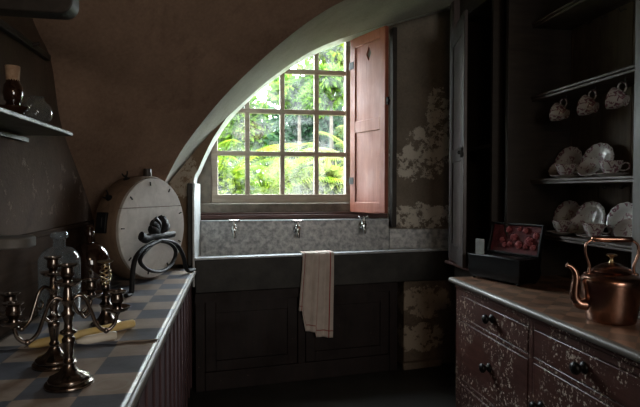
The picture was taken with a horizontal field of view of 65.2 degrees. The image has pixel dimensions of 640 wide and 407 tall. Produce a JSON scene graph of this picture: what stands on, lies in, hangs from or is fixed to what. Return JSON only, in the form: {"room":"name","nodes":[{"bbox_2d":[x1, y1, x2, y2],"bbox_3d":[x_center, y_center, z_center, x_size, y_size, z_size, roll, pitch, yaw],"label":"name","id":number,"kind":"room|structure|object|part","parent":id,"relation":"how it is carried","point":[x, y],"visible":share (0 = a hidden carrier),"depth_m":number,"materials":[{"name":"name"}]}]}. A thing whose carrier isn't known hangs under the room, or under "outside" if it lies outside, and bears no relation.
{"room":"historic interior","nodes":[
{"label":"historic interior","id":0,"kind":"room"},
{"bbox_2d":[0,16,92,339],"bbox_3d":[-1.158,-0.129,1.066,0.120,3.200,6.700,0,2,-10],"label":"wall","id":1,"kind":"structure","parent":0,"point":[41,186],"depth_m":2.29,"materials":[{"name":"paint"}]},
{"bbox_2d":[0,235,35,249],"bbox_3d":[-0.907,0.095,1.191,0.414,0.026,0.110,0,2,-10],"label":"wall shelf","id":2,"kind":"object","parent":1,"relation":"attached to","point":[7,242],"visible":1,"depth_m":1.19,"materials":[{"name":"grey wood"}]},
{"bbox_2d":[0,107,72,141],"bbox_3d":[-1.066,-0.272,1.469,0.200,0.046,1.470,0,2,-10],"label":"wall shelf","id":3,"kind":"object","parent":1,"relation":"attached to","point":[11,121],"visible":1,"depth_m":1.92,"materials":[{"name":"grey wood"}]},
{"bbox_2d":[0,65,30,114],"bbox_3d":[-1.130,-0.405,1.841,0.112,0.200,0.112,0,2,-10],"label":"bottle","id":4,"kind":"object","parent":3,"relation":"on","point":[12,91],"visible":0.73,"depth_m":1.82,"materials":[{"name":"orange glass"}]},
{"bbox_2d":[0,219,94,336],"bbox_3d":[-1.123,0.342,1.318,0.030,0.375,3.960,0,2,-10],"label":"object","id":5,"kind":"structure","parent":1,"relation":"attached to","point":[20,269],"depth_m":2.24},
{"bbox_2d":[33,0,343,273],"bbox_3d":[0.214,-0.658,2.670,3.267,2.296,2.023,0,2,-10],"label":"wall","id":6,"kind":"structure","parent":0,"point":[134,80],"depth_m":2.86,"materials":[{"name":"brown paint"}]},
{"bbox_2d":[0,0,78,19],"bbox_3d":[-0.969,-0.635,1.532,0.415,0.104,0.070,0,2,-10],"label":"wall shelf","id":7,"kind":"object","parent":6,"relation":"attached to","point":[43,9],"visible":1,"depth_m":1.53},
{"bbox_2d":[165,0,453,183],"bbox_3d":[0.276,-0.656,3.581,2.836,2.242,0.804,0,2,-10],"label":"arch","id":8,"kind":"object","parent":6,"relation":"attached to","point":[346,18],"depth_m":3.58,"materials":[{"name":"white paint"}]},
{"bbox_2d":[168,120,224,263],"bbox_3d":[0.208,-0.666,3.977,2.836,2.242,0.001,0,2,-10],"label":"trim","id":9,"kind":"structure","parent":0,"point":[186,174],"depth_m":3.79,"materials":[{"name":"beige paint"}]},
{"bbox_2d":[188,361,455,406],"bbox_3d":[0.476,1.513,1.402,3.400,0.100,6.720,0,2,-10],"label":"floor","id":10,"kind":"structure","parent":0,"point":[431,386],"depth_m":3.72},
{"bbox_2d":[125,269,196,406],"bbox_3d":[-0.898,0.984,1.859,0.614,0.932,3.515,0,2,-10],"label":"base cabinet","id":11,"kind":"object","parent":10,"relation":"on","point":[165,380],"depth_m":2.50,"materials":[{"name":"brown wood"}]},
{"bbox_2d":[0,339,158,406],"bbox_3d":[-0.761,0.541,1.036,0.587,0.003,1.770,0,2,-10],"label":"countertop","id":12,"kind":"structure","parent":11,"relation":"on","point":[116,369],"depth_m":1.53,"materials":[{"name":"grey tile"}]},
{"bbox_2d":[0,255,102,371],"bbox_3d":[-0.861,0.347,1.617,0.134,0.352,0.348,1,2,30],"label":"candelabrum","id":13,"kind":"object","parent":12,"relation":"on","point":[52,359],"visible":0.73,"depth_m":1.60,"materials":[{"name":"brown metal"}]},
{"bbox_2d":[0,291,24,315],"bbox_3d":[-0.929,0.304,1.499,0.078,0.072,0.078,1,2,30],"label":"socket","id":14,"kind":"object","parent":13,"relation":"attached to","point":[11,295],"depth_m":1.49,"materials":[{"name":"brown metal"}]},
{"bbox_3d":[-0.895,0.326,1.558,0.018,0.130,0.146,1,2,30],"label":"arm","id":15,"kind":"part","parent":13,"relation":"part of","materials":[{"name":"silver metal"}]},
{"bbox_2d":[40,255,61,277],"bbox_3d":[-0.861,0.207,1.613,0.078,0.072,0.078,1,2,30],"label":"socket","id":16,"kind":"object","parent":13,"relation":"attached to","point":[52,261],"depth_m":1.60,"materials":[{"name":"brown metal"}]},
{"bbox_3d":[-0.827,0.323,1.675,0.018,0.130,0.146,1,2,30],"label":"arm","id":17,"kind":"part","parent":13,"relation":"part of","materials":[{"name":"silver metal"}]},
{"bbox_2d":[81,278,102,299],"bbox_3d":[-0.793,0.298,1.733,0.078,0.072,0.078,1,2,30],"label":"socket","id":18,"kind":"object","parent":13,"relation":"attached to","point":[91,286],"depth_m":1.72,"materials":[{"name":"brown metal"}]},
{"bbox_2d":[0,263,130,393],"bbox_3d":[-0.731,0.351,1.452,0.348,0.352,0.134,-1,2,-35],"label":"candelabrum","id":19,"kind":"object","parent":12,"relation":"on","point":[70,378],"visible":1,"depth_m":1.44,"materials":[{"name":"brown metal"}]},
{"bbox_2d":[0,300,29,328],"bbox_3d":[-0.842,0.307,1.374,0.078,0.072,0.078,-1,2,-35],"label":"socket","id":20,"kind":"object","parent":19,"relation":"attached to","point":[13,310],"depth_m":1.36,"materials":[{"name":"brown metal"}]},
{"bbox_3d":[-0.786,0.330,1.413,0.146,0.130,0.018,-1,2,-35],"label":"arm","id":21,"kind":"part","parent":19,"relation":"part of","materials":[{"name":"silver metal"}]},
{"bbox_2d":[53,263,81,287],"bbox_3d":[-0.731,0.211,1.448,0.078,0.072,0.078,-1,2,-35],"label":"socket","id":22,"kind":"object","parent":19,"relation":"attached to","point":[67,269],"depth_m":1.44,"materials":[{"name":"brown metal"}]},
{"bbox_3d":[-0.675,0.328,1.490,0.146,0.130,0.018,-1,2,-35],"label":"arm","id":23,"kind":"part","parent":19,"relation":"part of","materials":[{"name":"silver metal"}]},
{"bbox_2d":[103,289,130,314],"bbox_3d":[-0.620,0.303,1.528,0.078,0.072,0.078,-1,2,-35],"label":"socket","id":24,"kind":"object","parent":19,"relation":"attached to","point":[117,307],"depth_m":1.52,"materials":[{"name":"brown metal"}]},
{"bbox_2d":[0,268,192,349],"bbox_3d":[-1.044,0.491,2.680,0.587,0.007,1.802,0,2,-10],"label":"countertop","id":25,"kind":"structure","parent":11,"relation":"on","point":[153,301],"depth_m":2.31,"materials":[{"name":"grey tile"}]},
{"bbox_2d":[24,319,135,347],"bbox_3d":[-0.897,0.494,1.898,0.033,0.033,0.410,1,2,41],"label":"candle","id":26,"kind":"object","parent":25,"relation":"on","point":[42,342],"visible":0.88,"depth_m":1.89,"materials":[{"name":"yellow wax"}]},
{"bbox_2d":[69,225,110,298],"bbox_3d":[-1.232,0.303,2.679,0.204,0.378,0.204,0,2,-10],"label":"bottle","id":27,"kind":"object","parent":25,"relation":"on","point":[86,254],"visible":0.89,"depth_m":2.60,"materials":[{"name":"brown glass"}]},
{"bbox_2d":[76,331,116,343],"bbox_3d":[-0.828,0.496,1.837,0.151,0.033,0.033,-1,2,-38],"label":"candle","id":28,"kind":"object","parent":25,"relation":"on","point":[111,335],"visible":0.97,"depth_m":1.83,"materials":[{"name":"wax"}]},
{"bbox_2d":[90,260,121,326],"bbox_3d":[-0.902,0.374,2.103,0.124,0.267,0.124,1,2,21],"label":"candlestick","id":29,"kind":"object","parent":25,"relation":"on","point":[105,318],"visible":0.76,"depth_m":2.09,"materials":[{"name":"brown metal"}]},
{"bbox_3d":[-0.902,0.246,2.100,0.062,0.011,0.062,0,2,-10],"label":"plate","id":30,"kind":"part","parent":29,"relation":"part of","materials":[{"name":"gold metal"}]},
{"bbox_2d":[94,169,183,278],"bbox_3d":[-1.123,0.129,3.144,0.185,0.697,0.679,1,2,20],"label":"barrel churn","id":31,"kind":"object","parent":25,"relation":"on","point":[127,209],"visible":0.91,"depth_m":2.99,"materials":[{"name":"brown wood"}]},
{"bbox_2d":[124,215,195,297],"bbox_3d":[-0.935,0.273,3.032,0.056,0.417,0.876,0,2,10],"label":"stand","id":32,"kind":"object","parent":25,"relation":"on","point":[158,228],"visible":1,"depth_m":2.89,"materials":[{"name":"black metal"}]},
{"bbox_3d":[-0.982,0.350,2.792,0.029,0.277,0.382,0,2,9],"label":"leg","id":33,"kind":"part","parent":32,"relation":"part of","materials":[{"name":"black metal"}]},
{"bbox_2d":[138,231,175,242],"bbox_3d":[-0.956,0.185,2.953,0.034,0.069,0.420,0,2,9],"label":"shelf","id":34,"kind":"object","parent":32,"relation":"attached to","point":[158,236],"depth_m":2.91,"materials":[{"name":"black metal"}]},
{"bbox_3d":[-0.914,0.338,3.223,0.029,0.276,0.496,0,2,9],"label":"leg","id":35,"kind":"part","parent":32,"relation":"part of","materials":[{"name":"black metal"}]},
{"bbox_2d":[194,282,397,392],"bbox_3d":[-0.192,1.023,4.101,1.638,0.742,0.380,0,2,-17],"label":"base cabinet","id":36,"kind":"object","parent":10,"relation":"on","point":[253,337],"visible":0.88,"depth_m":3.89,"materials":[{"name":"black wood"}]},
{"bbox_3d":[-0.517,0.992,3.825,0.700,0.524,0.025,0,2,-17],"label":"door","id":37,"kind":"part","parent":36,"relation":"part of","materials":[{"name":"black paint"}]},
{"bbox_3d":[0.226,0.986,4.046,0.710,0.524,0.025,0,2,-17],"label":"door","id":38,"kind":"part","parent":36,"relation":"part of","materials":[{"name":"black paint"}]},
{"bbox_2d":[445,0,506,373],"bbox_3d":[1.293,-0.178,3.821,0.734,3.150,0.620,0,2,-10],"label":"tall cabinet","id":39,"kind":"object","parent":10,"relation":"on","point":[477,27],"visible":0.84,"depth_m":3.88,"materials":[{"name":"black wood"}]},
{"bbox_3d":[1.090,-0.656,4.030,0.070,2.205,0.075,0,2,-10],"label":"hinge post","id":40,"kind":"part","parent":39,"relation":"part of","materials":[{"name":"wood"}]},
{"bbox_3d":[1.134,0.475,3.817,0.125,0.045,0.610,0,2,-10],"label":"moulding","id":41,"kind":"part","parent":39,"relation":"part of","materials":[{"name":"wood"}]},
{"bbox_3d":[1.036,-0.446,3.747,0.010,1.550,0.351,0,2,5],"label":"panel","id":42,"kind":"part","parent":39,"relation":"part of","materials":[{"name":"wood"}]},
{"bbox_3d":[1.036,-0.451,3.747,0.026,1.807,0.511,0,2,5],"label":"door","id":43,"kind":"part","parent":39,"relation":"part of","materials":[{"name":"wood"}]},
{"bbox_2d":[454,284,639,406],"bbox_3d":[1.427,1.004,2.357,0.797,0.874,2.207,0,2,-10],"label":"dresser","id":44,"kind":"object","parent":10,"relation":"on","point":[506,356],"visible":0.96,"depth_m":2.55,"materials":[{"name":"red paint"}]},
{"bbox_3d":[1.003,1.284,2.934,0.021,0.167,0.759,0,2,-10],"label":"drawer","id":45,"kind":"part","parent":44,"relation":"part of","materials":[{"name":"red paint"}]},
{"bbox_3d":[0.958,0.960,2.917,0.062,0.056,0.056,0,2,-10],"label":"knob","id":46,"kind":"part","parent":44,"relation":"part of","materials":[{"name":"black paint"}]},
{"bbox_3d":[0.963,0.666,2.879,0.062,0.056,0.056,0,2,-10],"label":"knob","id":47,"kind":"part","parent":44,"relation":"part of","materials":[{"name":"black paint"}]},
{"bbox_3d":[1.003,0.973,2.926,0.021,0.379,0.759,0,2,-10],"label":"drawer","id":48,"kind":"part","parent":44,"relation":"part of","materials":[{"name":"red paint"}]},
{"bbox_3d":[1.003,0.682,2.918,0.021,0.134,0.759,0,2,-10],"label":"drawer","id":49,"kind":"part","parent":44,"relation":"part of","materials":[{"name":"red paint"}]},
{"bbox_3d":[1.044,0.985,2.419,0.062,0.056,0.056,0,2,-10],"label":"knob","id":50,"kind":"part","parent":44,"relation":"part of","materials":[{"name":"black paint"}]},
{"bbox_2d":[448,276,639,362],"bbox_3d":[1.439,0.546,2.361,0.768,0.040,2.235,0,2,-10],"label":"countertop","id":51,"kind":"structure","parent":44,"relation":"on","point":[547,301],"depth_m":2.53,"materials":[{"name":"brown wood"}]},
{"bbox_2d":[468,221,545,285],"bbox_3d":[1.214,0.315,3.264,0.262,0.373,0.414,-1,2,-30],"label":"trinket box","id":52,"kind":"object","parent":51,"relation":"on","point":[526,240],"visible":1,"depth_m":3.22,"materials":[{"name":"black paint"}]},
{"bbox_2d":[484,254,526,259],"bbox_3d":[1.182,0.348,3.200,0.090,0.021,0.263,-1,2,-30],"label":"tray","id":53,"kind":"object","parent":52,"relation":"on","point":[486,256],"depth_m":3.19,"materials":[{"name":"black paint"}]},
{"bbox_3d":[1.292,0.233,3.307,0.083,0.210,0.409,-1,2,-30],"label":"lid","id":54,"kind":"part","parent":52,"relation":"part of","materials":[{"name":"black paint"}]},
{"bbox_2d":[504,0,639,319],"bbox_3d":[1.663,-0.594,2.351,0.520,2.240,2.180,0,2,-10],"label":"shelving unit","id":55,"kind":"object","parent":51,"relation":"on","point":[556,50],"visible":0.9,"depth_m":3.33,"materials":[{"name":"brown wood"}]},
{"bbox_3d":[1.497,-0.622,3.405,0.490,2.240,0.035,0,2,-10],"label":"panel","id":56,"kind":"part","parent":55,"relation":"part of","materials":[{"name":"black wood"}]},
{"bbox_2d":[548,160,569,177],"bbox_3d":[1.593,-0.230,3.329,0.140,0.118,0.080,2,2,44],"label":"saucer","id":57,"kind":"object","parent":55,"relation":"on","point":[552,170],"visible":0.35,"depth_m":3.36,"materials":[{"name":"ceramic"}]},
{"bbox_2d":[549,98,569,121],"bbox_3d":[1.516,-0.592,3.152,0.120,0.140,0.103,-1,2,-36],"label":"teacup","id":58,"kind":"object","parent":55,"relation":"hanging from","point":[558,112],"visible":1,"depth_m":3.13,"materials":[{"name":"ceramic"}]},
{"bbox_2d":[547,230,575,234],"bbox_3d":[1.543,0.186,3.189,0.183,0.020,0.179,1,2,42],"label":"saucer","id":59,"kind":"object","parent":55,"relation":"on","point":[568,232],"visible":0.88,"depth_m":3.14,"materials":[{"name":"ceramic"}]},
{"bbox_2d":[552,220,577,231],"bbox_3d":[1.549,0.149,3.188,0.134,0.082,0.121,0,2,3],"label":"teacup","id":60,"kind":"object","parent":59,"relation":"on","point":[559,225],"visible":0.84,"depth_m":3.15,"materials":[{"name":"ceramic"}]},
{"bbox_2d":[550,175,580,177],"bbox_3d":[1.548,-0.169,3.149,0.183,0.020,0.179,1,2,42],"label":"saucer","id":61,"kind":"object","parent":55,"relation":"on","point":[556,176],"visible":0.73,"depth_m":3.10,"materials":[{"name":"ceramic"}]},
{"bbox_2d":[556,164,581,174],"bbox_3d":[1.555,-0.206,3.148,0.134,0.082,0.121,0,2,3],"label":"teacup","id":62,"kind":"object","parent":61,"relation":"on","point":[562,169],"visible":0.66,"depth_m":3.11,"materials":[{"name":"ceramic"}]},
{"bbox_2d":[553,200,579,219],"bbox_3d":[1.639,0.085,3.312,0.060,0.213,0.215,-1,2,-20],"label":"plate","id":63,"kind":"object","parent":55,"relation":"on","point":[566,210],"visible":0.58,"depth_m":3.34,"materials":[{"name":"white ceramic"}]},
{"bbox_2d":[555,146,582,174],"bbox_3d":[1.639,-0.271,3.303,0.060,0.213,0.215,-1,2,-20],"label":"plate","id":64,"kind":"object","parent":55,"relation":"on","point":[573,155],"visible":0.61,"depth_m":3.30,"materials":[{"name":"ceramic"}]},
{"bbox_2d":[569,215,590,233],"bbox_3d":[1.627,0.131,3.140,0.140,0.118,0.080,2,2,44],"label":"saucer","id":65,"kind":"object","parent":55,"relation":"on","point":[579,219],"visible":0.77,"depth_m":3.15,"materials":[{"name":"ceramic"}]},
{"bbox_2d":[530,176,632,183],"bbox_3d":[1.744,-0.120,2.378,0.295,0.034,2.100,0,2,-10],"label":"shelf","id":66,"kind":"object","parent":55,"relation":"attached to","point":[533,179],"depth_m":2.95,"materials":[{"name":"grey wood"}]},
{"bbox_2d":[532,0,633,29],"bbox_3d":[1.744,-1.166,2.349,0.295,0.034,2.100,0,2,-10],"label":"shelf","id":67,"kind":"object","parent":55,"relation":"attached to","point":[574,15],"depth_m":3.10,"materials":[{"name":"brown wood"}]},
{"bbox_2d":[531,64,634,102],"bbox_3d":[1.744,-0.676,2.363,0.295,0.034,2.100,0,2,-10],"label":"shelf","id":68,"kind":"object","parent":55,"relation":"attached to","point":[603,83],"depth_m":2.94,"materials":[{"name":"grey wood"}]},
{"bbox_2d":[577,90,598,115],"bbox_3d":[1.559,-0.586,2.899,0.120,0.140,0.103,-1,2,-36],"label":"teacup","id":69,"kind":"object","parent":55,"relation":"hanging from","point":[587,105],"visible":1,"depth_m":2.88,"materials":[{"name":"ceramic"}]},
{"bbox_2d":[544,232,631,251],"bbox_3d":[1.744,0.236,2.387,0.295,0.034,2.100,0,2,-10],"label":"shelf","id":70,"kind":"object","parent":55,"relation":"attached to","point":[573,238],"depth_m":2.86,"materials":[{"name":"grey wood"}]},
{"bbox_2d":[577,158,600,176],"bbox_3d":[1.641,-0.223,3.049,0.140,0.118,0.080,2,2,44],"label":"saucer","id":71,"kind":"object","parent":55,"relation":"on","point":[589,166],"visible":0.94,"depth_m":3.06,"materials":[{"name":"ceramic"}]},
{"bbox_2d":[575,201,605,233],"bbox_3d":[1.674,0.090,3.106,0.060,0.213,0.215,-1,2,-20],"label":"plate","id":72,"kind":"object","parent":55,"relation":"on","point":[595,211],"visible":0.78,"depth_m":3.10,"materials":[{"name":"white ceramic"}]},
{"bbox_2d":[577,234,610,238],"bbox_3d":[1.591,0.194,2.906,0.183,0.020,0.179,1,2,42],"label":"saucer","id":73,"kind":"object","parent":55,"relation":"on","point":[585,236],"visible":0.43,"depth_m":2.91,"materials":[{"name":"ceramic"}]},
{"bbox_2d":[582,223,611,235],"bbox_3d":[1.598,0.157,2.904,0.134,0.082,0.121,0,2,3],"label":"teacup","id":74,"kind":"object","parent":73,"relation":"on","point":[592,229],"visible":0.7,"depth_m":2.87,"materials":[{"name":"ceramic"}]},
{"bbox_2d":[582,143,613,176],"bbox_3d":[1.685,-0.264,3.036,0.060,0.213,0.215,-1,2,-20],"label":"plate","id":75,"kind":"object","parent":55,"relation":"on","point":[602,151],"visible":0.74,"depth_m":3.03,"materials":[{"name":"white ceramic"}]},
{"bbox_2d":[593,173,628,176],"bbox_3d":[1.613,-0.158,2.773,0.183,0.020,0.179,1,2,42],"label":"saucer","id":76,"kind":"object","parent":55,"relation":"on","point":[598,174],"visible":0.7,"depth_m":2.72,"materials":[{"name":"ceramic"}]},
{"bbox_2d":[599,160,629,172],"bbox_3d":[1.619,-0.196,2.772,0.134,0.082,0.121,0,2,3],"label":"teacup","id":77,"kind":"object","parent":76,"relation":"on","point":[607,166],"visible":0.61,"depth_m":2.73,"materials":[{"name":"ceramic"}]},
{"bbox_2d":[605,82,629,109],"bbox_3d":[1.597,-0.580,2.678,0.120,0.140,0.103,-1,2,-36],"label":"teacup","id":78,"kind":"object","parent":55,"relation":"hanging from","point":[616,98],"visible":1,"depth_m":2.65,"materials":[{"name":"white ceramic"}]},
{"bbox_2d":[606,202,631,235],"bbox_3d":[1.722,0.098,2.829,0.060,0.213,0.215,-1,2,-20],"label":"plate","id":79,"kind":"object","parent":55,"relation":"on","point":[622,211],"visible":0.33,"depth_m":2.88,"materials":[{"name":"white ceramic"}]},
{"bbox_2d":[613,218,631,236],"bbox_3d":[1.693,0.142,2.754,0.140,0.118,0.080,2,2,44],"label":"saucer","id":80,"kind":"object","parent":55,"relation":"on","point":[623,228],"visible":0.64,"depth_m":2.78,"materials":[{"name":"ceramic"}]},
{"bbox_2d":[565,236,639,325],"bbox_3d":[1.296,0.338,2.244,0.283,0.382,0.247,-1,2,-26],"label":"kettle","id":81,"kind":"object","parent":51,"relation":"on","point":[610,290],"visible":1,"depth_m":2.19,"materials":[{"name":"orange metal"}]},
{"bbox_3d":[1.167,0.378,2.279,0.090,0.215,0.064,0,2,10],"label":"spout","id":82,"kind":"part","parent":81,"relation":"part of","materials":[{"name":"orange metal"}]},
{"bbox_3d":[1.218,0.240,2.266,0.041,0.169,0.028,0,2,10],"label":"handle post","id":83,"kind":"part","parent":81,"relation":"part of","materials":[{"name":"orange metal"}]},
{"bbox_3d":[1.312,0.246,2.249,0.046,0.041,0.046,0,2,10],"label":"lid knob","id":84,"kind":"part","parent":81,"relation":"part of","materials":[{"name":"gold metal"}]},
{"bbox_3d":[1.312,0.286,2.250,0.168,0.042,0.168,0,2,10],"label":"lid","id":85,"kind":"part","parent":81,"relation":"part of","materials":[{"name":"orange metal"}]},
{"bbox_3d":[1.406,0.241,2.232,0.041,0.169,0.028,0,2,10],"label":"handle post","id":86,"kind":"part","parent":81,"relation":"part of","materials":[{"name":"orange metal"}]},
{"bbox_3d":[1.097,0.579,2.289,0.010,0.022,2.207,0,2,-10],"label":"cornice","id":87,"kind":"part","parent":44,"relation":"part of","materials":[{"name":"red paint"}]},
{"bbox_3d":[1.140,1.097,2.130,0.021,0.584,0.764,0,2,-10],"label":"door","id":88,"kind":"part","parent":44,"relation":"part of","materials":[{"name":"red paint"}]},
{"bbox_3d":[1.093,0.699,2.122,0.062,0.056,0.056,0,2,-10],"label":"knob","id":89,"kind":"part","parent":44,"relation":"part of","materials":[{"name":"black paint"}]},
{"bbox_3d":[1.140,0.704,2.119,0.021,0.134,0.764,0,2,-10],"label":"drawer","id":90,"kind":"part","parent":44,"relation":"part of","materials":[{"name":"red paint"}]},
{"bbox_2d":[192,183,453,293],"bbox_3d":[0.111,0.245,4.080,2.200,0.810,0.519,0,2,-10],"label":"sink","id":91,"kind":"object","parent":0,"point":[263,254],"visible":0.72,"depth_m":4.14,"materials":[{"name":"grey stone"}]},
{"bbox_2d":[187,183,192,265],"bbox_3d":[-0.969,0.156,3.743,0.038,0.614,0.095,0,2,-10],"label":"trim","id":92,"kind":"structure","parent":91,"relation":"attached to","point":[189,185],"depth_m":3.70,"materials":[{"name":"stone"}]},
{"bbox_2d":[228,219,239,237],"bbox_3d":[-0.704,0.206,4.092,0.097,0.150,0.109,0,2,-10],"label":"tap","id":93,"kind":"object","parent":91,"relation":"attached to","point":[233,228],"visible":1,"depth_m":4.07,"materials":[{"name":"grey metal"}]},
{"bbox_3d":[-0.704,0.212,4.093,0.059,0.138,0.109,0,2,-10],"label":"spout","id":94,"kind":"part","parent":93,"relation":"part of","materials":[{"name":"grey metal"}]},
{"bbox_2d":[292,220,303,237],"bbox_3d":[-0.186,0.210,4.182,0.097,0.150,0.109,0,2,-10],"label":"tap","id":95,"kind":"object","parent":91,"relation":"attached to","point":[297,228],"visible":1,"depth_m":4.16,"materials":[{"name":"grey metal"}]},
{"bbox_3d":[-0.186,0.216,4.182,0.059,0.138,0.109,0,2,-10],"label":"spout","id":96,"kind":"part","parent":95,"relation":"part of","materials":[{"name":"grey metal"}]},
{"bbox_2d":[299,250,333,337],"bbox_3d":[-0.041,0.716,3.939,0.287,0.675,0.126,0,2,-17],"label":"tea towel","id":97,"kind":"object","parent":91,"relation":"hanging from","point":[316,301],"visible":1,"depth_m":3.90,"materials":[{"name":"off-white linen with thin red stripes"}]},
{"bbox_2d":[358,216,368,233],"bbox_3d":[0.373,0.179,4.277,0.097,0.150,0.109,0,2,-10],"label":"tap","id":98,"kind":"object","parent":91,"relation":"attached to","point":[362,224],"visible":1,"depth_m":4.25,"materials":[{"name":"grey metal"}]},
{"bbox_3d":[0.373,0.185,4.277,0.059,0.138,0.109,0,2,-10],"label":"spout","id":99,"kind":"part","parent":98,"relation":"part of","materials":[{"name":"grey metal"}]},
{"bbox_3d":[0.887,0.407,4.386,0.581,0.370,0.050,0,2,4],"label":"panel","id":100,"kind":"part","parent":91,"relation":"part of","materials":[{"name":"stone"}]},
{"bbox_2d":[354,10,449,228],"bbox_3d":[0.939,-0.221,4.490,1.225,3.200,0.300,0,2,-10],"label":"wall","id":101,"kind":"structure","parent":0,"point":[423,43],"depth_m":4.41,"materials":[{"name":"beige paint"}]},
{"bbox_2d":[170,151,387,362],"bbox_3d":[-0.059,-0.221,4.468,3.200,3.200,0.325,0,2,-10],"label":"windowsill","id":102,"kind":"structure","parent":101,"relation":"in","point":[204,179],"depth_m":4.32,"materials":[{"name":"brown wood"}]},
{"bbox_2d":[194,7,449,202],"bbox_3d":[0.265,-0.675,4.298,2.615,2.242,0.615,0,2,-10],"label":"window","id":103,"kind":"structure","parent":102,"relation":"attached to","point":[247,197],"depth_m":4.43,"materials":[{"name":"clear glass"}]},
{"bbox_2d":[349,26,389,213],"bbox_3d":[0.409,-0.671,4.184,0.038,1.500,0.528,-1,2,-32],"label":"shutter","id":104,"kind":"object","parent":102,"relation":"attached to","point":[369,99],"visible":1,"depth_m":4.16,"materials":[{"name":"red paint"}]},
{"bbox_3d":[0.406,-0.307,4.203,0.014,0.603,0.340,-1,2,-32],"label":"panel","id":105,"kind":"part","parent":104,"relation":"part of","materials":[{"name":"red paint"}]},
{"bbox_3d":[0.406,-1.021,4.184,0.014,0.645,0.340,-1,2,-32],"label":"panel","id":106,"kind":"part","parent":104,"relation":"part of","materials":[{"name":"red paint"}]},
{"bbox_2d":[201,220,388,256],"bbox_3d":[-0.192,0.370,4.262,1.607,0.450,0.062,0,2,-10],"label":"backsplash","id":107,"kind":"structure","parent":101,"relation":"attached to","point":[252,237],"depth_m":4.23,"materials":[{"name":"grey stone"}]},
{"bbox_2d":[389,27,396,226],"bbox_3d":[0.639,-0.655,4.363,0.040,1.725,0.085,0,2,-10],"label":"trim","id":108,"kind":"structure","parent":101,"relation":"attached to","point":[393,32],"depth_m":4.33,"materials":[{"name":"black wood"}]},
{"bbox_2d":[402,358,441,369],"bbox_3d":[0.863,1.356,4.225,0.367,0.060,0.055,0,2,-17],"label":"trim","id":109,"kind":"structure","parent":101,"relation":"attached to","point":[435,362],"depth_m":4.20,"materials":[{"name":"wood"}]},
{"bbox_2d":[397,279,453,364],"bbox_3d":[0.931,1.014,4.351,0.500,0.738,0.232,0,2,-10],"label":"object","id":110,"kind":"structure","parent":101,"relation":"attached to","point":[425,309],"depth_m":4.26,"materials":[{"name":"paint"}]},
{"bbox_2d":[561,275,580,281],"bbox_3d":[2.114,-0.144,1.629,0.120,3.200,6.700,0,2,-10],"label":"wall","id":111,"kind":"structure","parent":0,"point":[565,276],"depth_m":3.50,"materials":[{"name":"black"}]},
{"label":"outside","id":112,"kind":"structure","parent":0,"visible":0},
{"bbox_3d":[-2.595,-0.057,15.092,28.000,2.400,21.380,0,2,-10],"label":"ground","id":113,"kind":"structure","parent":112,"visible":0},
{"bbox_2d":[218,161,255,193],"bbox_3d":[-1.013,0.475,5.598,0.653,1.894,0.627,1,2,29],"label":"bush","id":114,"kind":"object","parent":113,"relation":"on","point":[227,180],"visible":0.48,"depth_m":5.44,"materials":[{"name":"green plant"}]},
{"bbox_2d":[218,95,273,173],"bbox_3d":[-2.398,-1.513,14.123,2.672,3.438,1.815,-1,2,-20],"label":"tree","id":115,"kind":"object","parent":113,"relation":"on","point":[235,129],"visible":0.31,"depth_m":13.68,"materials":[{"name":"green plant"}]},
{"bbox_2d":[218,127,285,189],"bbox_3d":[-1.187,-1.331,18.889,14.561,4.007,2.411,0,2,-10],"label":"hedge","id":116,"kind":"object","parent":113,"relation":"on","point":[230,166],"visible":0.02,"depth_m":18.40,"materials":[{"name":"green plant"}]},
{"bbox_2d":[218,139,299,186],"bbox_3d":[-1.280,0.237,6.447,2.091,2.206,2.186,0,2,-10],"label":"tree fern","id":117,"kind":"object","parent":113,"relation":"on","point":[240,167],"visible":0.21,"depth_m":6.32,"materials":[{"name":"green plant"}]},
{"bbox_2d":[218,142,343,193],"bbox_3d":[-0.916,0.105,7.914,2.739,2.033,2.745,0,2,-10],"label":"tree fern","id":118,"kind":"object","parent":113,"relation":"on","point":[263,189],"visible":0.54,"depth_m":7.79,"materials":[{"name":"green plant"}]},
{"bbox_2d":[267,156,319,193],"bbox_3d":[-0.527,-0.030,9.602,1.205,1.850,1.278,1,2,38],"label":"bush","id":119,"kind":"object","parent":113,"relation":"on","point":[290,190],"visible":0.2,"depth_m":9.27,"materials":[{"name":"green plant"}]},
{"bbox_2d":[264,59,338,157],"bbox_3d":[-0.386,-1.256,10.961,1.721,3.862,1.554,0,2,-10],"label":"tree","id":120,"kind":"object","parent":113,"relation":"on","point":[294,96],"visible":0.44,"depth_m":10.79,"materials":[{"name":"green plant"}]},
{"bbox_2d":[263,95,343,171],"bbox_3d":[-0.034,-1.164,12.617,2.924,3.230,2.362,1,2,21],"label":"tree","id":121,"kind":"object","parent":113,"relation":"on","point":[291,121],"visible":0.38,"depth_m":12.07,"materials":[{"name":"green plant"}]},
{"bbox_2d":[291,158,343,193],"bbox_3d":[0.157,0.191,8.113,1.298,1.848,1.134,0,2,-10],"label":"bush","id":122,"kind":"object","parent":113,"relation":"on","point":[325,187],"visible":0.33,"depth_m":7.83,"materials":[{"name":"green plant"}]},
{"bbox_2d":[299,125,343,169],"bbox_3d":[0.830,-0.250,9.422,2.357,2.371,2.082,1,2,29],"label":"tree fern","id":123,"kind":"object","parent":113,"relation":"on","point":[340,126],"visible":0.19,"depth_m":9.24,"materials":[{"name":"green plant"}]},
{"bbox_2d":[301,62,343,164],"bbox_3d":[0.211,-1.010,10.097,1.181,3.681,1.009,0,2,-10],"label":"tree","id":124,"kind":"object","parent":113,"relation":"on","point":[328,84],"visible":0.62,"depth_m":9.93,"materials":[{"name":"green plant"}]},
{"bbox_2d":[307,43,343,66],"bbox_3d":[0.340,-2.227,13.812,1.787,5.024,1.372,1,2,31],"label":"tree","id":125,"kind":"object","parent":113,"relation":"on","point":[335,54],"visible":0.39,"depth_m":13.45,"materials":[{"name":"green plant"}]}
]}

